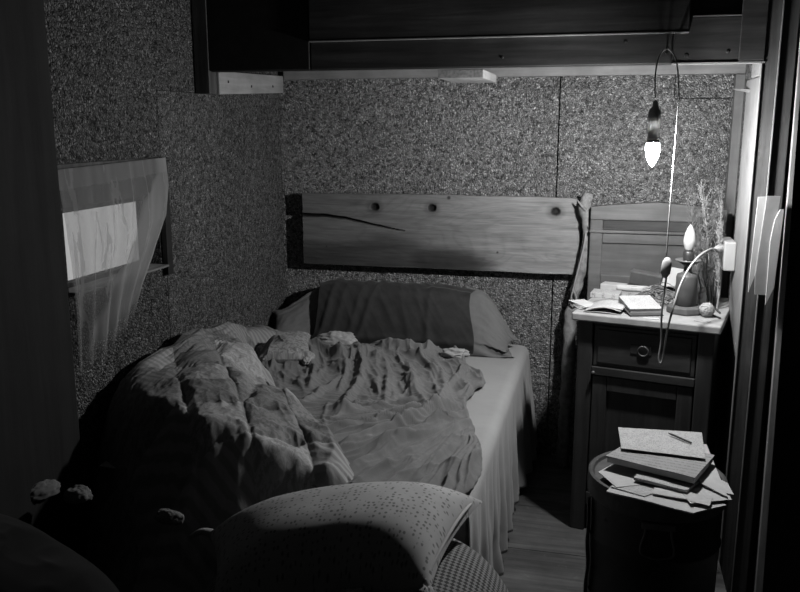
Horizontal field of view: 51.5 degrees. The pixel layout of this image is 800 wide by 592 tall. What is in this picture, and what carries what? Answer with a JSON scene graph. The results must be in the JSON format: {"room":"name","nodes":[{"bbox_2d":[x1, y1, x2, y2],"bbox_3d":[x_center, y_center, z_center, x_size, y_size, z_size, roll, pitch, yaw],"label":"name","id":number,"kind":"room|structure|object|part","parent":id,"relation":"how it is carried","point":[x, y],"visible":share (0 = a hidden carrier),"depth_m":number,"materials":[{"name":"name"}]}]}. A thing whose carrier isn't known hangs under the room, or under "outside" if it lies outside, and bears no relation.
{"room":"bedroom","nodes":[
{"label":"bedroom","id":0,"kind":"room"},
{"bbox_2d":[30,479,60,501],"bbox_3d":[-0.914,0.493,2.122,0.096,0.044,0.038,-9,15,-37],"label":"rag","id":1,"kind":"object","parent":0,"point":[47,488],"visible":0.97,"depth_m":2.11,"materials":[{"name":"fabric"}]},
{"bbox_2d":[44,0,285,507],"bbox_3d":[-1.151,0.044,1.513,0.078,2.200,5.100,3,12,14],"label":"wall","id":2,"kind":"structure","parent":0,"point":[122,72],"depth_m":2.78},
{"bbox_2d":[0,0,87,557],"bbox_3d":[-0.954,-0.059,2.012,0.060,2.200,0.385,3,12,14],"label":"wardrobe","id":3,"kind":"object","parent":2,"relation":"attached to","point":[40,435],"depth_m":2.06,"materials":[{"name":"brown wood"}]},
{"bbox_2d":[57,157,173,294],"bbox_3d":[-0.877,-0.214,2.514,0.105,0.390,0.567,3,12,14],"label":"window","id":4,"kind":"structure","parent":2,"relation":"in","point":[97,194],"depth_m":2.50,"materials":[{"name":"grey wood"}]},
{"bbox_3d":[-0.915,-0.171,2.527,0.030,0.240,0.497,3,12,14],"label":"frame","id":5,"kind":"part","parent":4,"relation":"part of","materials":[{"name":"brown wood"}]},
{"bbox_3d":[-0.854,-0.343,2.462,0.012,0.118,0.531,3,12,14],"label":"head casing","id":6,"kind":"part","parent":4,"relation":"part of","materials":[{"name":"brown wood"}]},
{"bbox_2d":[58,157,172,353],"bbox_3d":[-0.816,-0.119,2.504,0.033,0.572,0.630,3,12,14],"label":"curtain","id":7,"kind":"object","parent":4,"relation":"hanging from","point":[126,286],"visible":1,"depth_m":2.45,"materials":[{"name":"white fabric"}]},
{"bbox_3d":[-0.864,-0.055,2.538,0.074,0.008,0.495,3,12,14],"label":"sill","id":8,"kind":"part","parent":4,"relation":"part of","materials":[{"name":"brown wood"}]},
{"bbox_3d":[-0.779,-0.265,2.758,0.018,0.390,0.035,3,12,14],"label":"casing","id":9,"kind":"part","parent":4,"relation":"part of","materials":[{"name":"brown wood"}]},
{"bbox_3d":[-0.680,-0.339,3.363,0.078,2.200,1.205,3,12,14],"label":"panel","id":10,"kind":"part","parent":2,"relation":"part of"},
{"bbox_2d":[212,72,282,94],"bbox_3d":[-0.601,-0.849,3.332,0.037,0.099,0.625,3,12,14],"label":"trim","id":11,"kind":"structure","parent":2,"relation":"attached to","point":[226,82],"depth_m":3.26,"materials":[{"name":"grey wood"}]},
{"bbox_2d":[191,0,768,93],"bbox_3d":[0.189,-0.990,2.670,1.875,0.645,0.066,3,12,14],"label":"overhead cabinet","id":12,"kind":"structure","parent":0,"point":[228,35],"depth_m":2.67,"materials":[{"name":"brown wood"}]},
{"bbox_2d":[438,69,495,82],"bbox_3d":[0.241,-0.774,2.929,0.155,0.029,0.333,3,12,14],"label":"trim","id":13,"kind":"structure","parent":12,"relation":"attached to","point":[458,75],"depth_m":2.78,"materials":[{"name":"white wood"}]},
{"bbox_2d":[718,0,782,591],"bbox_3d":[1.107,-0.108,2.614,0.045,2.349,0.032,3,12,14],"label":"trim","id":14,"kind":"structure","parent":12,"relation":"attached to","point":[768,70],"depth_m":2.63,"materials":[{"name":"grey wood"}]},
{"bbox_2d":[731,0,784,591],"bbox_3d":[1.131,-0.106,2.608,0.003,2.349,0.036,3,12,14],"label":"trim","id":15,"kind":"structure","parent":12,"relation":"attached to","point":[783,0],"depth_m":2.64,"materials":[{"name":"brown wood"}]},
{"bbox_3d":[0.811,-0.741,2.527,0.010,0.010,0.058,3,12,14],"label":"nail","id":16,"kind":"object","parent":12,"relation":"attached to","visible":0},
{"bbox_2d":[645,48,723,363],"bbox_3d":[0.950,-0.289,2.674,0.489,0.970,0.108,-9,15,-37],"label":"hanging lamp","id":17,"kind":"object","parent":16,"relation":"hanging from","point":[654,114],"visible":1,"depth_m":2.51,"materials":[{"name":"white"}]},
{"bbox_3d":[0.765,-0.428,2.516,0.043,0.072,0.043,3,12,14],"label":"bulb","id":18,"kind":"part","parent":17,"relation":"part of","materials":[{"name":"white glass"}]},
{"bbox_2d":[660,257,671,277],"bbox_3d":[0.825,-0.088,2.571,0.032,0.066,0.019,3,12,14],"label":"switch","id":19,"kind":"object","parent":17,"relation":"attached to","point":[666,266],"depth_m":2.56,"materials":[{"name":"grey plastic"}]},
{"bbox_3d":[0.804,-0.439,2.547,0.074,0.626,0.093,3,12,14],"label":"cord","id":20,"kind":"part","parent":17,"relation":"part of","materials":[{"name":"white plastic"}]},
{"bbox_3d":[0.963,0.023,2.732,0.033,0.336,0.408,10,16,41],"label":"white cord","id":21,"kind":"part","parent":17,"relation":"part of","materials":[{"name":"white plastic"}]},
{"bbox_2d":[280,71,735,456],"bbox_3d":[1.112,-0.352,3.428,3.900,2.200,0.090,3,12,14],"label":"wall","id":22,"kind":"structure","parent":0,"point":[562,136],"depth_m":3.54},
{"bbox_2d":[302,193,580,273],"bbox_3d":[0.162,-0.281,3.605,1.216,0.323,0.061,3,12,14],"label":"headboard","id":23,"kind":"object","parent":22,"relation":"attached to","point":[524,234],"visible":1,"depth_m":3.57,"materials":[{"name":"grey wood"}]},
{"bbox_2d":[283,64,745,79],"bbox_3d":[0.412,-0.942,3.413,1.890,0.080,0.045,3,12,14],"label":"trim","id":24,"kind":"structure","parent":22,"relation":"attached to","point":[721,68],"depth_m":3.35,"materials":[{"name":"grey wood"}]},
{"bbox_2d":[500,452,725,591],"bbox_3d":[0.521,1.304,1.348,3.900,0.200,5.100,3,12,14],"label":"floor","id":25,"kind":"structure","parent":0,"point":[544,553],"depth_m":2.95,"materials":[{"name":"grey wood"}]},
{"bbox_2d":[0,514,119,591],"bbox_3d":[-0.709,0.775,1.562,0.599,0.742,0.440,4,12,17],"label":"pile","id":26,"kind":"object","parent":25,"relation":"on","point":[31,560],"visible":1,"depth_m":1.50,"materials":[{"name":"black fabric"}]},
{"bbox_2d":[203,538,508,591],"bbox_3d":[-0.110,0.832,1.916,0.850,0.486,0.800,3,12,14],"label":"blanket","id":27,"kind":"object","parent":25,"relation":"on","point":[461,568],"visible":0.12,"depth_m":1.87,"materials":[{"name":"fabric"}]},
{"bbox_2d":[189,481,482,591],"bbox_3d":[-0.100,0.530,1.801,0.709,0.193,0.365,-3,12,-12],"label":"dotted pillow","id":28,"kind":"object","parent":27,"relation":"on","point":[385,536],"visible":0.99,"depth_m":1.72,"materials":[{"name":"fabric"}]},
{"bbox_2d":[418,583,433,591],"bbox_3d":[0.051,0.601,1.665,0.035,0.057,0.076,3,12,14],"label":"rag","id":29,"kind":"object","parent":27,"relation":"on","point":[423,588],"visible":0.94,"depth_m":1.65,"materials":[{"name":"white fabric"}]},
{"bbox_2d":[453,518,468,545],"bbox_3d":[-0.164,0.597,3.049,1.095,0.495,1.580,3,12,14],"label":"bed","id":30,"kind":"object","parent":25,"relation":"on","point":[462,535],"visible":0.04,"depth_m":2.15,"materials":[{"name":"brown cotton cloth"}]},
{"bbox_2d":[85,321,353,591],"bbox_3d":[-0.439,0.552,2.619,0.816,0.758,1.868,3,12,14],"label":"duvet","id":31,"kind":"object","parent":30,"relation":"on","point":[201,430],"visible":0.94,"depth_m":2.25,"materials":[{"name":"grey fabric"}]},
{"bbox_2d":[63,485,92,503],"bbox_3d":[-0.815,0.499,2.101,0.077,0.038,0.054,3,12,14],"label":"rag","id":32,"kind":"object","parent":31,"relation":"on","point":[77,494],"visible":1,"depth_m":2.08,"materials":[{"name":"fabric"}]},
{"bbox_2d":[154,508,183,524],"bbox_3d":[-0.568,0.541,2.047,0.086,0.032,0.045,3,12,14],"label":"rag","id":33,"kind":"object","parent":31,"relation":"on","point":[166,516],"visible":1,"depth_m":2.03,"materials":[{"name":"fabric"}]},
{"bbox_2d":[99,344,537,575],"bbox_3d":[-0.114,0.577,3.024,1.119,0.466,1.606,3,12,14],"label":"fitted sheet","id":34,"kind":"object","parent":30,"relation":"on","point":[501,411],"visible":0.27,"depth_m":2.88,"materials":[{"name":"white fabric"}]},
{"bbox_2d":[256,331,310,363],"bbox_3d":[-0.511,0.208,3.373,0.300,0.099,0.320,-1,12,-6],"label":"floral pillow","id":35,"kind":"object","parent":34,"relation":"on","point":[294,347],"visible":0.55,"depth_m":3.26,"materials":[{"name":"fabric"}]},
{"bbox_2d":[274,287,318,338],"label":"bolster pillow","id":36,"kind":"object","parent":34,"relation":"on","point":[301,314],"depth_m":3.63,"materials":[{"name":"fabric"}]},
{"bbox_2d":[312,278,474,353],"bbox_3d":[-0.021,0.079,3.586,0.722,0.274,0.228,3,12,14],"label":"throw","id":37,"kind":"object","parent":36,"relation":"on","point":[373,311],"visible":0.84,"depth_m":3.52,"materials":[{"name":"grey fabric"}]},
{"bbox_2d":[124,336,485,493],"bbox_3d":[-0.130,0.329,2.831,0.964,0.096,1.392,3,12,14],"label":"blanket","id":38,"kind":"object","parent":34,"relation":"on","point":[396,409],"visible":0.62,"depth_m":2.73,"materials":[{"name":"grey fabric"}]},
{"bbox_2d":[301,351,314,364],"bbox_3d":[-0.364,0.241,3.277,0.055,0.028,0.155,0,12,0],"label":"handkerchief","id":39,"kind":"object","parent":38,"relation":"on","point":[306,361],"visible":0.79,"depth_m":3.23,"materials":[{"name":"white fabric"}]},
{"bbox_2d":[317,331,357,345],"bbox_3d":[-0.262,0.170,3.446,0.179,0.056,0.103,3,12,14],"label":"crumpled cloth","id":40,"kind":"object","parent":38,"relation":"on","point":[331,338],"visible":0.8,"depth_m":3.41,"materials":[{"name":"fabric"}]},
{"bbox_2d":[440,348,469,358],"bbox_3d":[0.219,0.222,3.296,0.123,0.036,0.068,1,12,4],"label":"sock","id":41,"kind":"object","parent":38,"relation":"on","point":[447,352],"visible":0.98,"depth_m":3.28,"materials":[{"name":"fabric"}]},
{"bbox_2d":[469,288,518,357],"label":"bolster pillow","id":42,"kind":"object","parent":34,"relation":"on","point":[494,336],"depth_m":3.48,"materials":[{"name":"fabric"}]},
{"bbox_2d":[556,192,592,467],"bbox_3d":[0.729,0.161,3.463,0.116,1.183,0.069,3,12,14],"label":"branch","id":43,"kind":"object","parent":25,"relation":"on","point":[584,207],"visible":0.77,"depth_m":3.46,"materials":[{"name":"grey plant"}]},
{"bbox_2d":[570,233,586,306],"bbox_3d":[0.726,-0.105,3.375,0.055,0.305,0.012,0,12,0],"label":"cord","id":44,"kind":"object","parent":43,"relation":"hanging from","point":[573,290],"visible":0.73,"depth_m":3.38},
{"bbox_2d":[570,292,728,529],"bbox_3d":[0.921,0.431,3.069,0.487,0.812,0.500,6,13,25],"label":"nightstand","id":45,"kind":"object","parent":25,"relation":"on","point":[621,381],"visible":0.69,"depth_m":2.85,"materials":[{"name":"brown wood"}]},
{"bbox_2d":[568,299,593,308],"bbox_3d":[0.660,0.029,2.974,0.081,0.009,0.128,-2,12,-8],"label":"pages","id":46,"kind":"object","parent":45,"relation":"on","point":[580,303],"visible":0.82,"depth_m":2.96,"materials":[{"name":"white paper"}]},
{"bbox_3d":[0.832,0.743,2.944,0.343,0.050,0.032,6,13,25],"label":"rail","id":47,"kind":"part","parent":45,"relation":"part of","materials":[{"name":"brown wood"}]},
{"bbox_2d":[583,299,624,314],"bbox_3d":[0.728,0.035,2.920,0.135,0.023,0.160,5,13,23],"label":"booklet","id":48,"kind":"object","parent":45,"relation":"on","point":[611,306],"visible":0.94,"depth_m":2.88,"materials":[{"name":"white paper"}]},
{"bbox_2d":[590,288,621,298],"bbox_3d":[0.780,-0.008,3.140,0.105,0.018,0.085,5,13,22],"label":"card","id":49,"kind":"object","parent":45,"relation":"on","point":[597,293],"visible":0.89,"depth_m":3.11,"materials":[{"name":"white paper"}]},
{"bbox_2d":[600,281,626,289],"bbox_3d":[0.833,-0.034,3.233,0.090,0.030,0.060,7,14,30],"label":"paper packet","id":50,"kind":"object","parent":45,"relation":"on","point":[605,285],"visible":0.64,"depth_m":3.22,"materials":[{"name":"white paper"}]},
{"bbox_2d":[617,284,650,295],"bbox_3d":[0.892,-0.023,3.161,0.126,0.038,0.051,3,12,14],"label":"paper roll","id":51,"kind":"object","parent":45,"relation":"on","point":[626,289],"visible":0.87,"depth_m":3.15,"materials":[{"name":"white paper"}]},
{"bbox_2d":[622,291,644,295],"bbox_3d":[0.892,-0.010,3.163,0.090,0.012,0.051,3,12,14],"label":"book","id":52,"kind":"object","parent":51,"relation":"on","point":[624,293],"depth_m":3.15,"materials":[{"name":"white paper"}]},
{"bbox_3d":[0.834,0.498,2.898,0.237,0.330,0.006,6,13,25],"label":"panel","id":53,"kind":"part","parent":45,"relation":"part of","materials":[{"name":"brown wood"}]},
{"bbox_3d":[0.832,0.502,2.893,0.337,0.437,0.025,6,13,25],"label":"door","id":54,"kind":"part","parent":45,"relation":"part of","materials":[{"name":"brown wood"}]},
{"bbox_2d":[618,295,663,315],"bbox_3d":[0.832,0.033,2.876,0.119,0.041,0.146,-1,12,-4],"label":"notebook","id":55,"kind":"object","parent":45,"relation":"on","point":[635,305],"visible":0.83,"depth_m":2.85,"materials":[{"name":"white paper"}]},
{"bbox_3d":[0.817,0.183,2.814,0.070,0.032,0.003,6,13,25],"label":"handle plate","id":56,"kind":"part","parent":45,"relation":"part of","materials":[{"name":"metal"}]},
{"bbox_3d":[0.831,0.272,2.844,0.343,0.030,0.038,6,13,25],"label":"rail","id":57,"kind":"part","parent":45,"relation":"part of","materials":[{"name":"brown wood"}]},
{"bbox_3d":[0.822,0.188,2.806,0.040,0.039,0.009,6,13,25],"label":"ring pull","id":58,"kind":"part","parent":45,"relation":"part of","materials":[{"name":"grey metal"}]},
{"bbox_2d":[629,269,662,288],"bbox_3d":[0.949,-0.066,3.193,0.122,0.063,0.054,6,13,28],"label":"box","id":59,"kind":"object","parent":45,"relation":"on","point":[638,277],"visible":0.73,"depth_m":3.18,"materials":[{"name":"grey cardboard"}]},
{"bbox_3d":[0.951,-0.087,3.188,0.119,0.020,0.054,6,13,28],"label":"lid","id":60,"kind":"part","parent":59,"relation":"part of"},
{"bbox_3d":[0.862,0.170,2.889,0.337,0.145,0.174,6,13,25],"label":"drawer","id":61,"kind":"part","parent":45,"relation":"part of","materials":[{"name":"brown wood"}]},
{"bbox_3d":[0.832,0.104,2.811,0.343,0.012,0.034,6,13,25],"label":"rail","id":62,"kind":"part","parent":45,"relation":"part of","materials":[{"name":"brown wood"}]},
{"bbox_2d":[636,282,675,305],"bbox_3d":[0.967,-0.010,3.031,0.238,0.067,0.279,6,13,28],"label":"dried herbs","id":63,"kind":"object","parent":45,"relation":"on","point":[667,293],"visible":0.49,"depth_m":3.02,"materials":[{"name":"grey plant"}]},
{"bbox_2d":[661,267,683,287],"bbox_3d":[1.047,-0.069,3.159,0.112,0.087,0.034,6,13,28],"label":"box","id":64,"kind":"object","parent":45,"relation":"on","point":[671,279],"visible":0.24,"depth_m":3.15,"materials":[{"name":"white paper"}]},
{"bbox_2d":[666,225,701,315],"bbox_3d":[0.984,-0.093,2.839,0.115,0.306,0.115,9,14,36],"label":"candle lamp","id":65,"kind":"object","parent":45,"relation":"on","point":[685,305],"visible":0.95,"depth_m":2.82,"materials":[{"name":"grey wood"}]},
{"bbox_2d":[675,258,701,262],"bbox_3d":[0.984,-0.120,2.833,0.086,0.009,0.086,3,12,14],"label":"drip tray","id":66,"kind":"object","parent":65,"relation":"on","point":[682,260],"depth_m":2.82,"materials":[{"name":"metal"}]},
{"bbox_2d":[683,250,694,260],"bbox_3d":[0.984,-0.138,2.829,0.037,0.032,0.037,3,12,14],"label":"socket","id":67,"kind":"object","parent":65,"relation":"attached to","point":[688,255],"depth_m":2.82,"materials":[{"name":"metal"}]},
{"bbox_3d":[0.984,-0.198,2.817,0.041,0.090,0.041,3,12,14],"label":"flame bulb","id":68,"kind":"part","parent":65,"relation":"part of","materials":[{"name":"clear glass"}]},
{"bbox_2d":[696,285,706,304],"bbox_3d":[1.062,-0.003,2.940,0.047,0.084,0.043,5,13,22],"label":"vase","id":69,"kind":"object","parent":45,"relation":"on","point":[701,292],"visible":0.56,"depth_m":2.93,"materials":[{"name":"grey ceramic"}]},
{"bbox_2d":[694,319,710,322],"bbox_3d":[0.997,0.083,2.738,0.028,0.002,0.045,-11,16,-43],"label":"paper slip","id":70,"kind":"object","parent":45,"relation":"on","point":[697,320],"visible":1,"depth_m":2.73,"materials":[{"name":"white paper"}]},
{"bbox_2d":[685,180,723,308],"bbox_3d":[1.093,-0.189,2.952,0.120,0.450,0.206,-5,13,-23],"label":"dried plant","id":71,"kind":"object","parent":45,"relation":"on","point":[719,228],"visible":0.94,"depth_m":2.95,"materials":[{"name":"grey plant"}]},
{"bbox_2d":[699,302,714,316],"bbox_3d":[1.036,0.046,2.802,0.051,0.049,0.052,3,12,14],"label":"ball","id":72,"kind":"object","parent":45,"relation":"on","point":[706,309],"visible":1,"depth_m":2.79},
{"bbox_2d":[583,450,727,591],"bbox_3d":[0.714,0.737,2.359,0.374,0.500,0.375,3,12,14],"label":"drum","id":73,"kind":"object","parent":25,"relation":"on","point":[632,545],"visible":0.61,"depth_m":2.20,"materials":[{"name":"black paint"}]},
{"bbox_3d":[0.670,0.645,2.160,0.090,0.090,0.011,3,12,14],"label":"wire handle","id":74,"kind":"part","parent":73,"relation":"part of","materials":[{"name":"black metal"}]},
{"bbox_3d":[0.714,0.521,2.315,0.374,0.060,0.374,3,12,14],"label":"lid","id":75,"kind":"part","parent":73,"relation":"part of","materials":[{"name":"paint"}]},
{"bbox_2d":[606,487,726,514],"bbox_3d":[0.660,0.515,2.174,0.192,0.007,0.311,-8,14,-33],"label":"newspaper","id":76,"kind":"object","parent":73,"relation":"on","point":[682,505],"visible":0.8,"depth_m":2.11,"materials":[{"name":"white paper"}]},
{"bbox_2d":[598,464,647,487],"bbox_3d":[0.624,0.489,2.270,0.172,0.003,0.191,-6,13,-28],"label":"envelope","id":77,"kind":"object","parent":76,"relation":"on","point":[619,476],"visible":0.61,"depth_m":2.26,"materials":[{"name":"white paper"}]},
{"bbox_2d":[611,484,654,496],"bbox_3d":[0.637,0.505,2.197,0.125,0.003,0.098,9,15,38],"label":"flyer","id":78,"kind":"object","parent":76,"relation":"on","point":[642,490],"visible":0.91,"depth_m":2.18,"materials":[{"name":"white paper"}]},
{"bbox_2d":[652,485,686,499],"bbox_3d":[0.705,0.511,2.152,0.092,0.005,0.051,6,13,26],"label":"letter","id":79,"kind":"object","parent":76,"relation":"on","point":[658,490],"visible":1,"depth_m":2.15,"materials":[{"name":"white paper"}]},
{"bbox_2d":[681,478,731,503],"bbox_3d":[0.801,0.491,2.245,0.146,0.004,0.313,0,12,-1],"label":"loose sheet","id":80,"kind":"object","parent":76,"relation":"on","point":[699,489],"visible":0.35,"depth_m":2.14,"materials":[{"name":"white paper"}]},
{"bbox_2d":[634,470,697,492],"bbox_3d":[0.705,0.491,2.210,0.152,0.010,0.079,9,15,36],"label":"folded letter","id":81,"kind":"object","parent":80,"relation":"on","point":[642,476],"visible":0.89,"depth_m":2.19,"materials":[{"name":"paper"}]},
{"bbox_2d":[606,447,714,483],"bbox_3d":[0.729,0.452,2.299,0.247,0.027,0.195,10,15,40],"label":"journal","id":82,"kind":"object","parent":81,"relation":"on","point":[687,469],"visible":0.77,"depth_m":2.25,"materials":[{"name":"white paper"}]},
{"bbox_2d":[618,427,704,458],"bbox_3d":[0.752,0.420,2.385,0.240,0.011,0.220,3,12,14],"label":"drawing","id":83,"kind":"object","parent":82,"relation":"on","point":[647,440],"visible":0.98,"depth_m":2.38,"materials":[{"name":"paper"}]},
{"bbox_2d":[668,433,691,443],"bbox_3d":[0.808,0.410,2.398,0.006,0.006,0.088,-6,13,-27],"label":"pencil","id":84,"kind":"object","parent":83,"relation":"on","point":[671,434],"visible":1,"depth_m":2.39,"materials":[{"name":"grey wood"}]},
{"bbox_2d":[690,493,712,505],"bbox_3d":[0.766,0.517,2.109,0.051,0.003,0.057,5,13,25],"label":"receipt","id":85,"kind":"object","parent":80,"relation":"on","point":[697,498],"visible":1,"depth_m":2.11,"materials":[{"name":"white paper"}]},
{"bbox_2d":[699,444,727,497],"bbox_3d":[0.838,0.470,2.278,0.056,0.020,0.334,2,12,10],"label":"document","id":86,"kind":"object","parent":80,"relation":"on","point":[710,478],"visible":0.37,"depth_m":2.21,"materials":[{"name":"white paper"}]},
{"bbox_2d":[706,480,733,494],"bbox_3d":[0.840,0.495,2.199,0.067,0.003,0.130,3,12,14],"label":"page","id":87,"kind":"object","parent":80,"relation":"on","point":[728,490],"visible":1,"depth_m":2.17,"materials":[{"name":"white paper"}]},
{"bbox_2d":[587,202,727,300],"bbox_3d":[1.009,0.197,3.360,0.514,1.152,0.042,3,12,14],"label":"wooden panel","id":88,"kind":"object","parent":25,"relation":"on","point":[625,237],"visible":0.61,"depth_m":3.28,"materials":[{"name":"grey wood"}]},
{"bbox_3d":[1.010,-0.050,3.312,0.410,0.055,0.028,3,12,14],"label":"rail","id":89,"kind":"part","parent":88,"relation":"part of","materials":[{"name":"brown wood"}]},
{"bbox_3d":[1.010,-0.224,3.276,0.410,0.039,0.028,3,12,14],"label":"rail","id":90,"kind":"part","parent":88,"relation":"part of","materials":[{"name":"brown wood"}]},
{"bbox_3d":[1.010,-0.276,3.265,0.410,0.040,0.028,3,12,14],"label":"moulding","id":91,"kind":"part","parent":88,"relation":"part of","materials":[{"name":"wood"}]},
{"bbox_3d":[1.010,-0.331,3.252,0.510,0.074,0.040,3,12,14],"label":"rail","id":92,"kind":"part","parent":88,"relation":"part of","materials":[{"name":"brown wood"}]},
{"bbox_2d":[715,64,752,465],"bbox_3d":[1.292,-0.285,3.101,0.030,2.200,0.470,3,12,14],"label":"wall","id":93,"kind":"structure","parent":0,"point":[748,66],"depth_m":3.22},
{"bbox_2d":[718,237,736,270],"bbox_3d":[1.147,-0.149,2.913,0.040,0.100,0.150,3,12,14],"label":"outlet","id":94,"kind":"object","parent":93,"relation":"attached to","point":[728,257],"visible":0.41,"depth_m":2.85,"materials":[{"name":"white plastic"}]},
{"bbox_2d":[720,74,745,297],"bbox_3d":[1.311,-0.052,3.365,0.035,1.638,0.049,3,12,14],"label":"trim","id":95,"kind":"structure","parent":93,"relation":"attached to","point":[739,79],"depth_m":3.25,"materials":[{"name":"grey wood"}]},
{"bbox_2d":[715,77,758,534],"bbox_3d":[1.150,0.077,2.846,0.081,1.595,0.355,3,12,14],"label":"trim","id":96,"kind":"structure","parent":93,"relation":"attached to","point":[751,91],"depth_m":2.80,"materials":[{"name":"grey wood"}]},
{"bbox_2d":[751,64,760,77],"bbox_3d":[1.148,-0.741,2.601,0.050,0.103,0.210,3,12,14],"label":"trim","id":97,"kind":"structure","parent":93,"relation":"attached to","point":[755,73],"depth_m":2.64,"materials":[{"name":"white wood"}]},
{"bbox_2d":[746,17,799,591],"bbox_3d":[2.000,-0.070,2.434,1.679,2.349,0.040,3,12,14],"label":"wall","id":98,"kind":"structure","parent":0,"point":[782,556],"depth_m":2.72,"materials":[{"name":"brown wood"}]},
{"bbox_2d":[732,0,799,591],"bbox_3d":[1.155,-0.106,2.605,0.045,2.349,0.030,3,12,14],"label":"trim","id":99,"kind":"structure","parent":98,"relation":"attached to","point":[791,15],"depth_m":2.64,"materials":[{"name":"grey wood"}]},
{"bbox_2d":[748,196,783,304],"bbox_3d":[1.126,-0.139,2.555,0.081,0.336,0.014,4,12,20],"label":"sheet","id":100,"kind":"object","parent":98,"relation":"attached to","point":[768,221],"visible":1,"depth_m":2.55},
{"bbox_2d":[753,20,799,591],"bbox_3d":[1.201,-0.102,2.588,0.050,2.349,0.040,3,12,14],"label":"trim","id":101,"kind":"structure","parent":98,"relation":"attached to","point":[778,328],"depth_m":2.63,"materials":[{"name":"grey wood"}]}
]}

